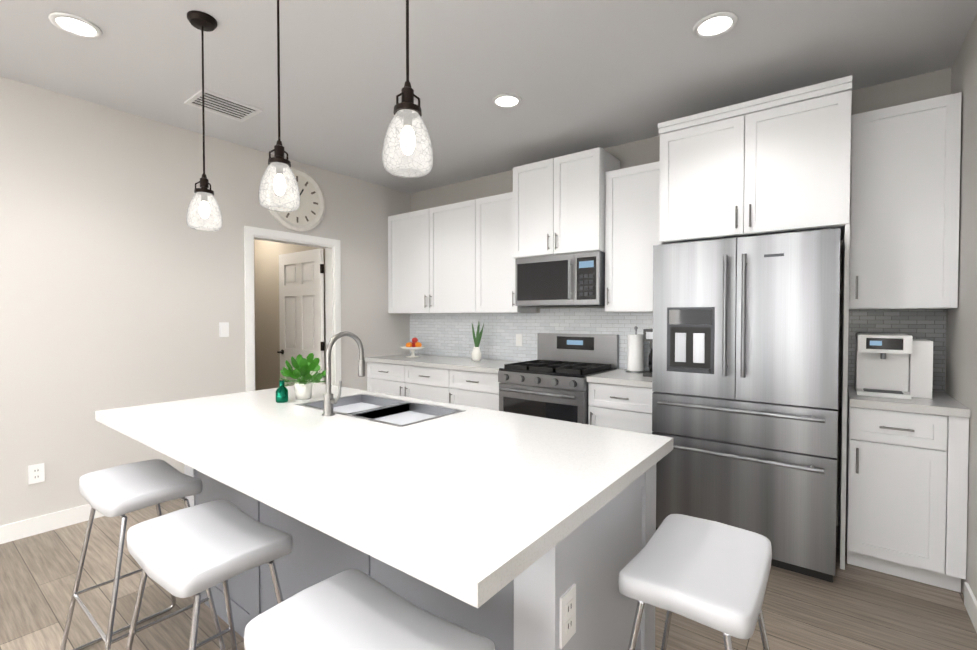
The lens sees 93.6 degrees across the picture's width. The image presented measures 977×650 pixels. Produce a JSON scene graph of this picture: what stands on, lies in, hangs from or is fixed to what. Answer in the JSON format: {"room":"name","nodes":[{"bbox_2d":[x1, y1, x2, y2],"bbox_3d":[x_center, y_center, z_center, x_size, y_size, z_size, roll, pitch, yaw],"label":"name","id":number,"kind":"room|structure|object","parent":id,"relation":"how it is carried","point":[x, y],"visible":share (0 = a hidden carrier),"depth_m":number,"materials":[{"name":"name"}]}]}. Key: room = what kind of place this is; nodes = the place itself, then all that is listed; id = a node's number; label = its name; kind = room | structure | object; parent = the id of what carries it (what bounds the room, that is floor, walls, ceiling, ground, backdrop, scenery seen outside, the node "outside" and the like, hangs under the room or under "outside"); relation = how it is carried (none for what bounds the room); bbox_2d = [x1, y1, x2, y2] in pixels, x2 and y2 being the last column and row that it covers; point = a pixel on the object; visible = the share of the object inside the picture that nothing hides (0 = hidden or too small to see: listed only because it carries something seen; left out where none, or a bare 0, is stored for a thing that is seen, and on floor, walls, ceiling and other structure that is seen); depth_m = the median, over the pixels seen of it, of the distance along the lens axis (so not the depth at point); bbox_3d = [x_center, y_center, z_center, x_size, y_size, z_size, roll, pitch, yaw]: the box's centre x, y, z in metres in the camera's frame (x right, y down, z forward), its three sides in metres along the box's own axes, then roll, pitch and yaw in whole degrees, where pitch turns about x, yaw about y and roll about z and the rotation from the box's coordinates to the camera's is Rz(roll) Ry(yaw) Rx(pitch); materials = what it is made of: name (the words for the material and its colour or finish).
{"room":"kitchen","nodes":[
{"label":"kitchen","id":0,"kind":"room"},
{"bbox_2d":[0,76,409,525],"bbox_3d":[-3.095,-0.081,2.530,0.120,2.760,7.320,1,1,37],"label":"wall","id":1,"kind":"structure","parent":0,"point":[122,283],"depth_m":3.15,"materials":[{"name":"grey paint"}]},
{"bbox_2d":[28,463,44,484],"bbox_3d":[-2.795,0.919,2.836,0.008,0.116,0.072,1,1,37],"label":"outlet","id":2,"kind":"object","parent":1,"relation":"attached to","point":[36,473],"visible":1,"depth_m":2.83,"materials":[{"name":"white plastic"}]},
{"bbox_2d":[0,504,103,543],"bbox_3d":[-3.642,1.262,1.723,0.012,0.105,5.330,1,1,37],"label":"baseboard","id":3,"kind":"structure","parent":1,"relation":"attached to","point":[10,532],"depth_m":2.86,"materials":[{"name":"white wood"}]},
{"bbox_2d":[219,322,228,336],"bbox_3d":[-2.129,0.037,3.695,0.010,0.116,0.072,1,1,37],"label":"light switch","id":4,"kind":"object","parent":1,"relation":"attached to","point":[223,329],"visible":1,"depth_m":3.69,"materials":[{"name":"white plastic"}]},
{"bbox_2d":[244,226,340,391],"bbox_3d":[-1.805,0.217,4.237,0.156,2.100,0.920,1,1,37],"label":"door frame","id":5,"kind":"structure","parent":1,"relation":"attached to","point":[331,247],"depth_m":4.24,"materials":[{"name":"white wood"}]},
{"bbox_2d":[265,167,324,230],"bbox_3d":[-1.739,-1.142,4.167,0.033,0.570,0.570,1,1,37],"label":"clock","id":6,"kind":"object","parent":1,"relation":"attached to","point":[308,214],"visible":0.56,"depth_m":4.20,"materials":[{"name":"beige plastic"}]},
{"bbox_2d":[277,248,323,386],"bbox_3d":[-1.982,0.241,4.787,0.802,2.008,0.093,1,1,37],"label":"hall door","id":7,"kind":"structure","parent":1,"relation":"in","point":[301,302],"depth_m":4.77,"materials":[{"name":"white wood"}]},
{"bbox_2d":[254,239,325,390],"bbox_3d":[-2.176,-0.131,5.171,1.610,2.760,0.100,1,1,37],"label":"wall","id":8,"kind":"structure","parent":0,"point":[266,300],"depth_m":5.36,"materials":[{"name":"beige paint"}]},
{"bbox_2d":[0,499,976,649],"bbox_3d":[-2.045,1.356,1.684,6.510,0.080,7.440,1,1,37],"label":"floor","id":9,"kind":"structure","parent":0,"point":[852,607],"depth_m":2.11,"materials":[{"name":"brown wood"}]},
{"bbox_2d":[60,459,224,649],"bbox_3d":[-1.358,0.949,1.795,0.526,0.723,0.396,1,1,37],"label":"stool","id":10,"kind":"object","parent":9,"relation":"on","point":[121,491],"visible":1,"depth_m":1.74,"materials":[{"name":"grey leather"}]},
{"bbox_2d":[125,500,292,649],"bbox_3d":[-0.818,0.957,1.348,0.526,0.723,0.396,1,1,37],"label":"stool","id":11,"kind":"object","parent":9,"relation":"on","point":[195,551],"visible":1,"depth_m":1.29,"materials":[{"name":"grey"}]},
{"bbox_2d":[244,569,494,649],"bbox_3d":[-0.242,0.965,0.917,0.526,0.723,0.396,1,1,37],"label":"stool","id":12,"kind":"object","parent":9,"relation":"on","point":[353,609],"visible":1,"depth_m":0.94,"materials":[{"name":"grey"}]},
{"bbox_2d":[367,362,452,403],"bbox_3d":[-0.612,0.821,4.706,1.220,0.876,0.605,1,1,37],"label":"base cabinet","id":13,"kind":"object","parent":9,"relation":"on","point":[421,382],"depth_m":4.42,"materials":[{"name":"white wood"}]},
{"bbox_2d":[365,354,517,373],"bbox_3d":[-0.410,0.366,4.530,1.744,0.040,0.629,1,1,37],"label":"countertop","id":14,"kind":"structure","parent":13,"relation":"on","point":[484,366],"depth_m":4.38,"materials":[{"name":"white stone"}]},
{"bbox_2d":[400,337,425,357],"bbox_3d":[-0.802,0.235,4.863,0.270,0.209,0.270,1,1,37],"label":"fruit bowl","id":15,"kind":"object","parent":14,"relation":"on","point":[413,345],"visible":1,"depth_m":4.82,"materials":[{"name":"white ceramic"}]},
{"bbox_2d":[471,321,483,360],"bbox_3d":[-0.104,0.146,4.452,0.146,0.402,0.131,1,1,37],"label":"vase","id":16,"kind":"object","parent":14,"relation":"on","point":[476,354],"visible":1,"depth_m":4.43,"materials":[{"name":"white ceramic"}]},
{"bbox_2d":[184,463,655,649],"bbox_3d":[-0.460,0.866,1.922,2.076,0.890,0.710,1,1,37],"label":"kitchen island","id":17,"kind":"object","parent":9,"relation":"on","point":[571,599],"depth_m":1.31,"materials":[{"name":"grey"}]},
{"bbox_2d":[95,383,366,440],"bbox_3d":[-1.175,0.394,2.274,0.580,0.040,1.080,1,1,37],"label":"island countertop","id":18,"kind":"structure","parent":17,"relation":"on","point":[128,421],"depth_m":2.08,"materials":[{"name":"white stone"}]},
{"bbox_2d":[276,353,325,402],"bbox_3d":[-0.928,0.258,2.315,0.258,0.229,0.284,1,1,37],"label":"potted plant","id":19,"kind":"object","parent":18,"relation":"on","point":[303,386],"visible":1,"depth_m":2.30,"materials":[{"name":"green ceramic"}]},
{"bbox_2d":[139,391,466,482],"bbox_3d":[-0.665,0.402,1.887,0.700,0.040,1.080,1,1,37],"label":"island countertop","id":20,"kind":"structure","parent":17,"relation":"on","point":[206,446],"depth_m":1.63,"materials":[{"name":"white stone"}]},
{"bbox_2d":[322,331,364,415],"bbox_3d":[-0.603,0.203,1.979,0.118,0.351,0.212,1,1,37],"label":"faucet","id":21,"kind":"object","parent":20,"relation":"on","point":[329,401],"visible":1,"depth_m":1.93,"materials":[{"name":"silver metal"}]},
{"bbox_2d":[303,391,462,426],"bbox_3d":[-0.505,0.495,2.100,0.700,0.238,0.350,1,1,37],"label":"sink","id":22,"kind":"object","parent":20,"relation":"in","point":[400,411],"depth_m":2.17,"materials":[{"name":"silver metal"}]},
{"bbox_2d":[223,407,672,610],"bbox_3d":[-0.038,0.411,1.411,0.874,0.040,1.080,1,1,37],"label":"island countertop","id":23,"kind":"structure","parent":17,"relation":"on","point":[461,504],"depth_m":1.14,"materials":[{"name":"white stone"}]},
{"bbox_2d":[453,370,500,410],"bbox_3d":[0.036,0.830,4.214,0.641,0.876,0.605,1,1,37],"label":"base cabinet","id":24,"kind":"object","parent":9,"relation":"on","point":[461,381],"depth_m":3.94,"materials":[{"name":"white wood"}]},
{"bbox_2d":[498,333,618,423],"bbox_3d":[0.562,0.679,3.741,0.754,1.195,0.712,1,1,37],"label":"range","id":25,"kind":"object","parent":9,"relation":"on","point":[550,382],"visible":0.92,"depth_m":3.61,"materials":[{"name":"silver metal"}]},
{"bbox_2d":[587,369,652,433],"bbox_3d":[1.085,0.826,3.397,0.487,0.915,0.638,1,1,37],"label":"base cabinet","id":26,"kind":"object","parent":9,"relation":"on","point":[620,399],"visible":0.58,"depth_m":3.18,"materials":[{"name":"white painted wood"},{"name":"brushed nickel"}]},
{"bbox_2d":[626,326,645,372],"bbox_3d":[1.140,0.187,3.551,0.150,0.354,0.150,1,1,37],"label":"paper towel","id":27,"kind":"object","parent":26,"relation":"on","point":[635,353],"visible":0.96,"depth_m":3.50,"materials":[{"name":"white paper"}]},
{"bbox_2d":[643,328,652,376],"bbox_3d":[1.238,0.198,3.332,0.150,0.340,0.232,1,1,37],"label":"coffee maker","id":28,"kind":"object","parent":26,"relation":"on","point":[647,335],"visible":0.29,"depth_m":3.27,"materials":[{"name":"black plastic"}]},
{"bbox_2d":[618,514,771,649],"bbox_3d":[0.559,0.960,1.219,0.395,0.723,0.526,1,1,37],"label":"stool","id":29,"kind":"object","parent":9,"relation":"on","point":[712,574],"visible":1,"depth_m":1.13,"materials":[{"name":"grey"}]},
{"bbox_2d":[652,228,839,582],"bbox_3d":[1.589,0.399,2.831,0.902,1.789,0.891,1,1,37],"label":"refrigerator","id":30,"kind":"object","parent":9,"relation":"on","point":[745,360],"visible":0.94,"depth_m":2.46,"materials":[{"name":"grey metal"}]},
{"bbox_2d":[846,385,970,591],"bbox_3d":[2.248,0.842,2.515,0.441,0.915,0.638,1,1,37],"label":"base cabinet","id":31,"kind":"object","parent":9,"relation":"on","point":[906,485],"visible":0.98,"depth_m":2.29,"materials":[{"name":"white wood"}]},
{"bbox_2d":[855,333,932,398],"bbox_3d":[2.247,0.218,2.553,0.310,0.330,0.353,1,1,37],"label":"coffee maker","id":32,"kind":"object","parent":31,"relation":"on","point":[899,366],"visible":1,"depth_m":2.48,"materials":[{"name":"white plastic"}]},
{"bbox_2d":[0,0,976,193],"bbox_3d":[-2.045,-1.484,1.630,6.510,0.080,7.440,1,1,37],"label":"ceiling","id":33,"kind":"structure","parent":0,"point":[576,76],"depth_m":2.56,"materials":[{"name":"white paint"}]},
{"bbox_2d":[48,12,102,38],"bbox_3d":[-2.001,-1.450,2.226,0.196,0.009,0.196,1,1,37],"label":"recessed light","id":34,"kind":"object","parent":33,"relation":"in","point":[72,24],"visible":1,"depth_m":2.22,"materials":[{"name":"white"}]},
{"bbox_2d":[186,10,221,230],"bbox_3d":[-1.359,-0.955,2.188,0.148,0.996,0.148,1,1,37],"label":"pendant light","id":35,"kind":"object","parent":33,"relation":"hanging from","point":[202,21],"visible":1,"depth_m":2.18,"materials":[{"name":"glass"}]},
{"bbox_2d":[184,88,262,121],"bbox_3d":[-1.771,-1.465,3.074,0.300,0.011,0.370,1,1,37],"label":"ceiling vent","id":36,"kind":"object","parent":33,"relation":"in","point":[224,106],"visible":1,"depth_m":3.07,"materials":[{"name":"white metal"}]},
{"bbox_2d":[258,0,299,211],"bbox_3d":[-0.810,-0.948,1.770,0.148,0.996,0.148,1,1,37],"label":"pendant light","id":37,"kind":"object","parent":33,"relation":"hanging from","point":[278,161],"visible":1,"depth_m":1.77,"materials":[{"name":"glass"}]},
{"bbox_2d":[382,0,432,177],"bbox_3d":[-0.236,-0.942,1.335,0.148,0.991,0.148,1,1,37],"label":"pendant light","id":38,"kind":"object","parent":33,"relation":"hanging from","point":[407,106],"visible":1,"depth_m":1.33,"materials":[{"name":"glass"}]},
{"bbox_2d":[492,93,521,107],"bbox_3d":[0.119,-1.464,3.002,0.196,0.009,0.196,1,1,37],"label":"recessed light","id":39,"kind":"object","parent":33,"relation":"in","point":[507,100],"visible":1,"depth_m":2.99,"materials":[{"name":"white plastic"}]},
{"bbox_2d":[693,11,737,37],"bbox_3d":[1.097,-1.450,2.222,0.196,0.009,0.196,1,1,37],"label":"recessed light","id":40,"kind":"object","parent":33,"relation":"in","point":[715,24],"visible":1,"depth_m":2.21,"materials":[{"name":"white plastic"}]},
{"bbox_2d":[410,67,951,527],"bbox_3d":[0.945,-0.108,3.983,4.560,2.760,0.120,1,1,37],"label":"wall","id":41,"kind":"structure","parent":0,"point":[934,84],"depth_m":2.94,"materials":[{"name":"grey paint"}]},
{"bbox_2d":[388,208,431,312],"bbox_3d":[-0.735,-0.659,4.954,0.689,1.064,0.315,1,1,37],"label":"upper cabinet","id":42,"kind":"object","parent":41,"relation":"attached to","point":[410,233],"depth_m":4.83,"materials":[{"name":"white wood"}]},
{"bbox_2d":[432,198,479,312],"bbox_3d":[-0.266,-0.652,4.598,0.721,1.064,0.315,1,1,37],"label":"upper cabinet","id":43,"kind":"object","parent":41,"relation":"attached to","point":[454,258],"depth_m":4.44,"materials":[{"name":"white wood"}]},
{"bbox_2d":[480,192,536,312],"bbox_3d":[0.140,-0.647,4.290,0.530,1.064,0.315,1,1,37],"label":"upper cabinet","id":44,"kind":"object","parent":41,"relation":"attached to","point":[497,262],"depth_m":4.15,"materials":[{"name":"white wood"}]},
{"bbox_2d":[513,147,619,258],"bbox_3d":[0.633,-0.958,3.833,0.792,0.775,0.438,1,1,37],"label":"upper cabinet","id":45,"kind":"object","parent":41,"relation":"attached to","point":[558,205],"visible":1,"depth_m":3.65,"materials":[{"name":"white wood"}]},
{"bbox_2d":[515,251,604,306],"bbox_3d":[0.638,-0.361,3.821,0.752,0.409,0.460,1,1,37],"label":"microwave","id":46,"kind":"object","parent":45,"relation":"attached to","point":[571,280],"visible":1,"depth_m":3.64,"materials":[{"name":"grey metal"}]},
{"bbox_2d":[605,161,659,311],"bbox_3d":[1.173,-0.636,3.486,0.488,1.075,0.348,1,1,37],"label":"upper cabinet","id":47,"kind":"object","parent":41,"relation":"attached to","point":[631,217],"visible":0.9,"depth_m":3.40,"materials":[{"name":"white wood"}]},
{"bbox_2d":[410,308,946,390],"bbox_3d":[0.856,0.112,3.969,4.432,0.520,0.011,1,1,37],"label":"backsplash","id":48,"kind":"structure","parent":41,"relation":"attached to","point":[444,334],"depth_m":4.08,"materials":[{"name":"white tile"}]},
{"bbox_2d":[516,334,521,345],"bbox_3d":[0.292,0.144,4.385,0.072,0.116,0.007,1,1,37],"label":"outlet","id":49,"kind":"object","parent":48,"relation":"attached to","point":[518,339],"visible":1,"depth_m":4.38,"materials":[{"name":"white plastic"}]},
{"bbox_2d":[658,75,851,569],"bbox_3d":[1.674,-0.003,2.935,0.982,2.590,0.638,1,1,37],"label":"upper cabinet","id":50,"kind":"object","parent":41,"relation":"attached to","point":[776,163],"visible":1,"depth_m":2.63,"materials":[{"name":"white wood"}]},
{"bbox_2d":[849,92,961,309],"bbox_3d":[2.333,-0.647,2.604,0.446,1.110,0.348,1,1,37],"label":"upper cabinet","id":51,"kind":"object","parent":41,"relation":"attached to","point":[904,204],"visible":0.96,"depth_m":2.49,"materials":[{"name":"white wood"}]},
{"bbox_2d":[946,14,976,599],"bbox_3d":[0.500,-0.028,-0.274,0.120,2.760,7.200,1,1,37],"label":"wall","id":52,"kind":"structure","parent":0,"point":[961,364],"depth_m":2.22,"materials":[{"name":"grey paint"}]},
{"bbox_2d":[964,582,976,632],"bbox_3d":[0.250,1.304,-0.466,0.012,0.105,6.548,1,1,37],"label":"baseboard","id":53,"kind":"structure","parent":52,"relation":"attached to","point":[970,602],"depth_m":2.04,"materials":[{"name":"white wood"}]}
]}

